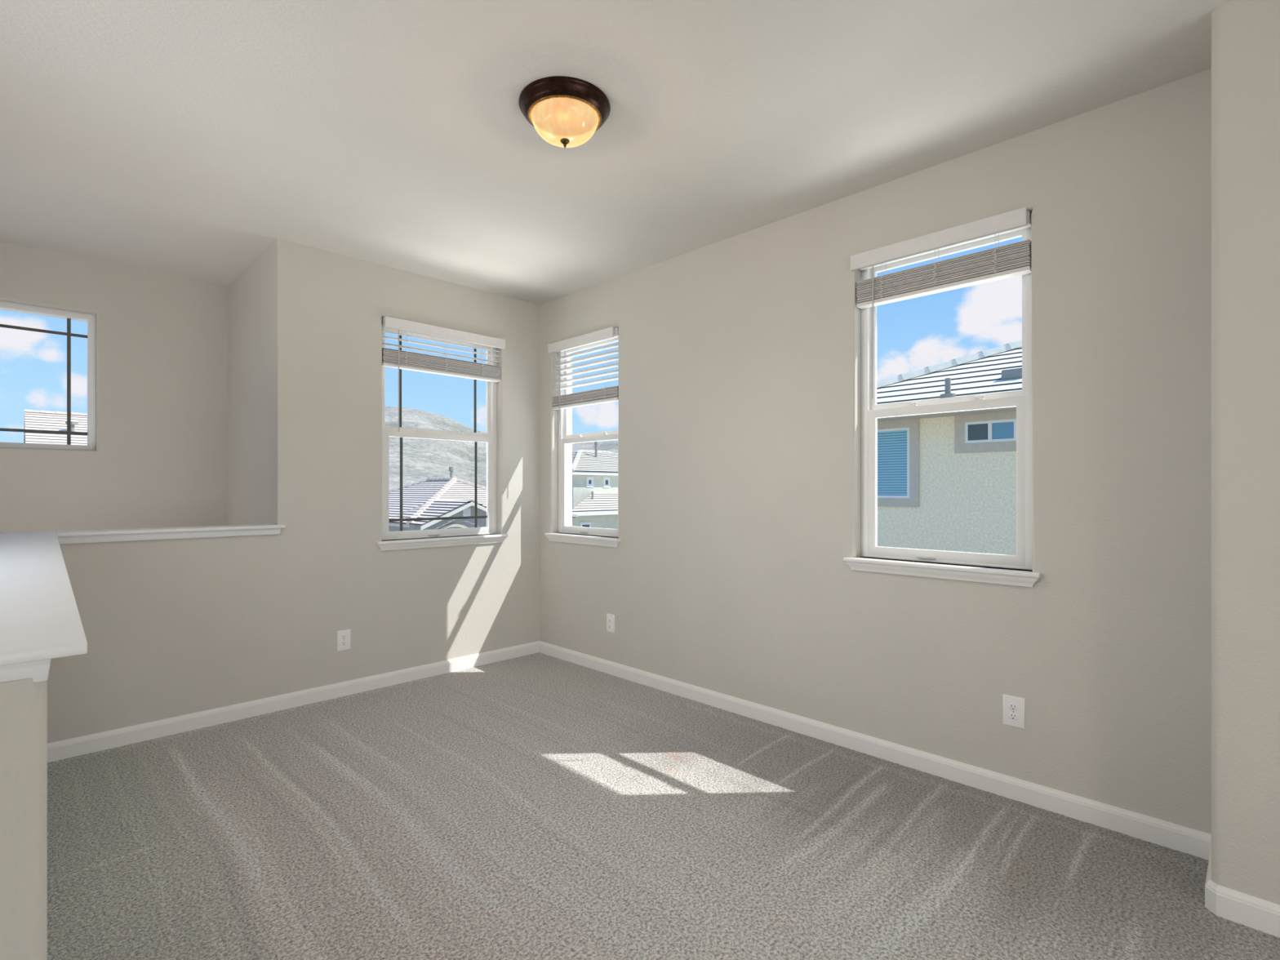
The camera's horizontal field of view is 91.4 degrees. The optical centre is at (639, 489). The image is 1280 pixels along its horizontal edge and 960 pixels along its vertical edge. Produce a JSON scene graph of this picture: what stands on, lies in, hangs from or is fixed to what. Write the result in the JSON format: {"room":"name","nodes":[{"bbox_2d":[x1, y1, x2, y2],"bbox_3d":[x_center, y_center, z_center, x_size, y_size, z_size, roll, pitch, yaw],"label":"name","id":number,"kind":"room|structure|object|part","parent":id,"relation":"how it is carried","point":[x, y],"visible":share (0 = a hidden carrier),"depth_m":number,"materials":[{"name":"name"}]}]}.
{"room":"empty loft room","nodes":[
{"label":"empty loft room","id":0,"kind":"room"},
{"bbox_2d":[0,677,47,959],"bbox_3d":[-1.854,0.816,1.864,2.942,1.130,0.196,0,0,45],"label":"wall","id":1,"kind":"structure","parent":0,"point":[23,702],"depth_m":0.83,"materials":[{"name":"paint"}]},
{"bbox_2d":[0,531,87,682],"bbox_3d":[-1.888,0.232,1.896,3.101,0.054,0.275,0,0,45],"label":"wall cap","id":2,"kind":"object","parent":1,"relation":"on","point":[41,622],"visible":0.97,"depth_m":1.08,"materials":[{"name":"paint"}]},
{"bbox_2d":[0,241,227,533],"bbox_3d":[-3.866,0.661,3.693,0.170,4.440,2.500,0,0,45],"label":"wall","id":3,"kind":"structure","parent":0,"point":[159,459],"depth_m":4.11,"materials":[{"name":"paint"}]},
{"bbox_2d":[0,301,95,450],"bbox_3d":[-3.958,-0.686,3.636,0.089,0.875,1.190,0,0,45],"label":"window","id":4,"kind":"structure","parent":3,"relation":"in","point":[90,319],"depth_m":3.97,"materials":[{"name":"plastic"}]},
{"bbox_2d":[227,246,269,524],"bbox_3d":[-2.544,0.661,4.188,1.080,4.440,0.170,0,0,45],"label":"wall","id":5,"kind":"structure","parent":0,"point":[248,294],"depth_m":4.09,"materials":[{"name":"paint"}]},
{"bbox_2d":[47,238,539,743],"bbox_3d":[-1.851,0.661,3.998,0.171,4.440,3.220,0,0,45],"label":"wall","id":6,"kind":"structure","parent":0,"point":[402,609],"depth_m":3.79,"materials":[{"name":"paint"}]},
{"bbox_2d":[55,524,284,544],"bbox_3d":[-2.473,0.232,3.354,0.212,0.054,0.969,0,0,45],"label":"wall cap","id":7,"kind":"object","parent":6,"relation":"attached to","point":[201,531],"visible":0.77,"depth_m":3.24,"materials":[{"name":"paint"}]},
{"bbox_2d":[47,640,539,762],"bbox_3d":[-1.788,1.240,3.931,0.014,0.092,2.825,0,0,45],"label":"baseboard","id":8,"kind":"structure","parent":6,"relation":"attached to","point":[96,742],"depth_m":3.56,"materials":[{"name":"paint"}]},
{"bbox_2d":[337,629,351,651],"bbox_3d":[-1.839,0.936,3.884,0.009,0.125,0.080,0,0,45],"label":"wall outlet","id":9,"kind":"object","parent":6,"relation":"attached to","point":[344,637],"visible":1,"depth_m":3.88,"materials":[{"name":"white plastic"}]},
{"bbox_2d":[341,634,346,639],"bbox_3d":[-1.837,0.916,3.882,0.004,0.028,0.034,0,0,45],"label":"receptacle","id":10,"kind":"object","parent":9,"relation":"attached to","point":[344,637],"depth_m":3.88,"materials":[{"name":"white plastic"}]},
{"bbox_2d":[341,640,346,645],"bbox_3d":[-1.837,0.956,3.882,0.004,0.028,0.034,0,0,45],"label":"receptacle","id":11,"kind":"object","parent":9,"relation":"attached to","point":[343,642],"depth_m":3.88,"materials":[{"name":"white plastic"}]},
{"bbox_2d":[376,326,507,551],"bbox_3d":[-1.400,-0.364,4.414,0.189,1.520,0.971,0,0,45],"label":"window","id":12,"kind":"structure","parent":6,"relation":"in","point":[490,437],"depth_m":4.44,"materials":[{"name":"plastic"}]},
{"bbox_3d":[-1.434,-0.734,4.454,0.022,0.712,0.827,0,0,45],"label":"sash","id":13,"kind":"part","parent":12,"relation":"part of","materials":[{"name":"glass"}]},
{"bbox_3d":[-1.414,-0.034,4.434,0.028,0.723,0.827,0,0,45],"label":"sash","id":14,"kind":"part","parent":12,"relation":"part of","materials":[{"name":"glass"}]},
{"bbox_3d":[-1.378,0.346,4.398,0.067,0.020,0.893,0,0,45],"label":"sill","id":15,"kind":"part","parent":12,"relation":"part of","materials":[{"name":"paint"}]},
{"bbox_2d":[382,315,505,431],"bbox_3d":[-1.359,-0.751,4.396,0.084,0.745,0.907,0,0,45],"label":"window blind","id":16,"kind":"object","parent":12,"relation":"attached to","point":[398,359],"visible":0.94,"depth_m":4.34,"materials":[{"name":"white plastic"}]},
{"bbox_3d":[-1.377,-0.818,4.396,0.054,0.018,0.881,0,0,45],"label":"rail","id":17,"kind":"part","parent":16,"relation":"part of","materials":[{"name":"white plastic"}]},
{"bbox_3d":[-1.375,-0.949,4.399,0.055,0.250,0.008,0,0,45],"label":"lift cord","id":18,"kind":"part","parent":16,"relation":"part of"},
{"bbox_3d":[-1.169,-0.949,4.604,0.055,0.250,0.008,0,0,45],"label":"lift cord","id":19,"kind":"part","parent":16,"relation":"part of","materials":[{"name":"white fabric"}]},
{"bbox_2d":[0,0,1233,304],"bbox_3d":[0.887,-1.534,0.393,11.400,0.150,4.450,0,0,45],"label":"ceiling","id":20,"kind":"structure","parent":0,"point":[186,139],"depth_m":2.43,"materials":[{"name":"paint"}]},
{"bbox_2d":[518,75,610,147],"bbox_3d":[-0.285,-1.379,2.377,0.346,0.161,0.346,0,0,45],"label":"ceiling lamp","id":21,"kind":"object","parent":20,"relation":"attached to","point":[566,112],"visible":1,"depth_m":2.29,"materials":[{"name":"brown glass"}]},
{"bbox_3d":[-0.285,-1.373,2.377,0.253,0.092,0.253,0,0,45],"label":"lamp shade","id":22,"kind":"part","parent":21,"relation":"part of","materials":[{"name":"beige glass"}]},
{"bbox_2d":[47,652,1279,959],"bbox_3d":[1.312,1.281,-0.031,10.100,0.002,4.150,0,0,45],"label":"floor","id":23,"kind":"structure","parent":0,"point":[539,806],"depth_m":2.23,"materials":[{"name":"carpet"}]},
{"bbox_2d":[539,68,1211,834],"bbox_3d":[0.696,0.011,3.562,4.050,3.140,0.165,0,0,45],"label":"wall","id":24,"kind":"structure","parent":0,"point":[740,356],"depth_m":2.79,"materials":[{"name":"paint"}]},
{"bbox_2d":[544,337,621,546],"bbox_3d":[-0.347,-0.392,4.609,0.985,1.655,0.239,0,0,45],"label":"window","id":25,"kind":"structure","parent":24,"relation":"in","point":[565,438],"depth_m":4.83,"materials":[{"name":"plastic"}]},
{"bbox_2d":[547,327,618,434],"bbox_3d":[-0.414,-0.769,4.580,0.758,0.700,0.084,0,0,45],"label":"window blind","id":26,"kind":"object","parent":25,"relation":"attached to","point":[609,394],"visible":0.91,"depth_m":4.55,"materials":[{"name":"white plastic"}]},
{"bbox_3d":[-0.398,-0.628,4.583,0.736,0.018,0.054,0,0,45],"label":"rail","id":27,"kind":"part","parent":26,"relation":"part of","materials":[{"name":"white plastic"}]},
{"bbox_3d":[-0.224,-0.852,4.409,0.008,0.435,0.055,0,0,45],"label":"lift cord","id":28,"kind":"part","parent":26,"relation":"part of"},
{"bbox_3d":[-0.396,0.346,4.584,0.748,0.020,0.067,0,0,45],"label":"sill","id":29,"kind":"part","parent":25,"relation":"part of","materials":[{"name":"paint"}]},
{"bbox_3d":[-0.342,-0.392,4.639,0.750,1.455,0.089,0,0,45],"label":"frame","id":30,"kind":"part","parent":25,"relation":"part of","materials":[{"name":"plastic"}]},
{"bbox_3d":[-0.360,-0.034,4.620,0.682,0.723,0.028,0,0,45],"label":"sash","id":31,"kind":"part","parent":25,"relation":"part of","materials":[{"name":"glass"}]},
{"bbox_3d":[-0.340,-0.732,4.640,0.682,0.707,0.022,0,0,45],"label":"sash","id":32,"kind":"part","parent":25,"relation":"part of","materials":[{"name":"plastic"}]},
{"bbox_2d":[606,613,614,633],"bbox_3d":[-0.206,0.929,4.341,0.080,0.125,0.009,0,0,45],"label":"wall outlet","id":33,"kind":"object","parent":24,"relation":"attached to","point":[610,618],"visible":1,"depth_m":4.34,"materials":[{"name":"white plastic"}]},
{"bbox_2d":[538,640,1279,937],"bbox_3d":[2.611,1.240,1.269,10.000,0.092,0.374,0,0,45],"label":"baseboard","id":34,"kind":"structure","parent":24,"relation":"attached to","point":[1184,839],"depth_m":2.63,"materials":[{"name":"paint"}]},
{"bbox_2d":[843,226,1040,586],"bbox_3d":[1.367,-0.374,2.861,0.834,1.540,0.189,0,0,45],"label":"window","id":35,"kind":"structure","parent":24,"relation":"in","point":[871,411],"depth_m":2.81,"materials":[{"name":"plastic"}]},
{"bbox_3d":[1.329,0.318,2.902,0.080,0.008,0.015,0,0,45],"label":"lift handle","id":36,"kind":"part","parent":35,"relation":"part of","materials":[{"name":"white plastic"}]},
{"bbox_2d":[849,207,1031,398],"bbox_3d":[1.334,-0.794,2.835,0.764,0.710,0.084,0,0,45],"label":"window blind","id":37,"kind":"object","parent":35,"relation":"attached to","point":[1012,260],"visible":0.91,"depth_m":2.78,"materials":[{"name":"white plastic"}]},
{"bbox_3d":[1.351,-1.004,2.836,0.008,0.180,0.055,0,0,45],"label":"lift cord","id":38,"kind":"part","parent":37,"relation":"part of","materials":[{"name":"white fabric"}]},
{"bbox_3d":[1.349,-0.908,2.838,0.744,0.018,0.054,0,0,45],"label":"rail","id":39,"kind":"part","parent":37,"relation":"part of","materials":[{"name":"white plastic"}]},
{"bbox_3d":[1.351,0.346,2.839,0.756,0.020,0.067,0,0,45],"label":"sill","id":40,"kind":"part","parent":35,"relation":"part of","materials":[{"name":"paint"}]},
{"bbox_3d":[1.387,-0.034,2.875,0.690,0.723,0.028,0,0,45],"label":"sash","id":41,"kind":"part","parent":35,"relation":"part of","materials":[{"name":"glass"}]},
{"bbox_3d":[1.406,-0.744,2.895,0.690,0.732,0.022,0,0,45],"label":"sash","id":42,"kind":"part","parent":35,"relation":"part of","materials":[{"name":"glass"}]},
{"bbox_2d":[1002,693,1024,728],"bbox_3d":[1.548,0.920,2.589,0.080,0.125,0.009,0,0,45],"label":"wall outlet","id":43,"kind":"object","parent":24,"relation":"attached to","point":[1013,707],"visible":1,"depth_m":2.59,"materials":[{"name":"white plastic"}]},
{"bbox_2d":[1008,702,1017,711],"bbox_3d":[1.546,0.900,2.588,0.034,0.028,0.004,0,0,45],"label":"receptacle","id":44,"kind":"object","parent":43,"relation":"attached to","point":[1012,706],"depth_m":2.59,"materials":[{"name":"white plastic"}]},
{"bbox_2d":[1008,712,1017,720],"bbox_3d":[1.546,0.940,2.588,0.034,0.028,0.004,0,0,45],"label":"receptacle","id":45,"kind":"object","parent":43,"relation":"attached to","point":[1012,716],"depth_m":2.59,"materials":[{"name":"white plastic"}]},
{"bbox_2d":[1211,0,1279,905],"bbox_3d":[4.050,-0.064,-0.145,6.165,2.890,0.380,0,0,45],"label":"wall","id":46,"kind":"structure","parent":0,"point":[1246,33],"depth_m":1.85,"materials":[{"name":"paint"}]},
{"label":"outside","id":47,"kind":"structure","parent":0,"visible":0},
{"bbox_3d":[-14.951,4.381,33.212,240.000,0.200,260.000,0,0,45],"label":"ground","id":48,"kind":"structure","parent":47,"visible":0},
{"bbox_2d":[23,408,87,445],"bbox_3d":[-21.997,0.394,30.200,16.512,7.774,11.020,0,0,45],"label":"house","id":49,"kind":"structure","parent":48,"relation":"on","point":[33,420],"depth_m":26.65,"materials":[{"name":"paint"}]},
{"bbox_2d":[388,466,577,531],"bbox_3d":[-8.387,1.581,27.927,12.442,5.400,7.884,0,0,45],"label":"house","id":50,"kind":"structure","parent":48,"relation":"on","point":[435,497],"depth_m":24.73,"materials":[{"name":"grey paint"}]},
{"bbox_2d":[462,507,471,516],"bbox_3d":[-6.436,0.871,23.221,0.070,0.380,0.300,0,0,45],"label":"attic vent","id":51,"kind":"object","parent":50,"relation":"attached to","point":[467,512],"depth_m":23.20,"materials":[{"name":"white"}]},
{"bbox_2d":[572,441,617,528],"bbox_3d":[-3.202,0.331,44.877,9.563,7.900,12.313,0,0,45],"label":"house","id":52,"kind":"structure","parent":48,"relation":"on","point":[594,473],"depth_m":41.36,"materials":[{"name":"paint"}]},
{"bbox_2d":[876,340,1022,555],"bbox_3d":[10.614,0.363,12.479,13.932,7.836,10.212,0,0,45],"label":"house","id":53,"kind":"structure","parent":48,"relation":"on","point":[947,481],"depth_m":11.45,"materials":[{"name":"paint"}]},
{"bbox_3d":[4.706,-0.504,12.153,1.040,1.290,0.012,0,0,45],"label":"pane","id":54,"kind":"part","parent":53,"relation":"part of","materials":[{"name":"blue glass"}]},
{"bbox_3d":[6.061,-1.004,10.800,0.770,0.330,0.012,0,0,45],"label":"pane","id":55,"kind":"part","parent":53,"relation":"part of","materials":[{"name":"blue glass"}]},
{"bbox_2d":[1001,368,1022,380],"bbox_3d":[6.933,-2.118,11.538,0.400,0.190,0.320,0,0,45],"label":"roof vent","id":56,"kind":"object","parent":53,"relation":"attached to","point":[1016,373],"depth_m":11.44,"materials":[{"name":"metal"}]},
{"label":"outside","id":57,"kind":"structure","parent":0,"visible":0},
{"bbox_2d":[385,406,617,489],"bbox_3d":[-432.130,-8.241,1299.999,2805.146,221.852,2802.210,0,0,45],"label":"hills","id":58,"kind":"structure","parent":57,"point":[422,459],"depth_m":569.32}
]}

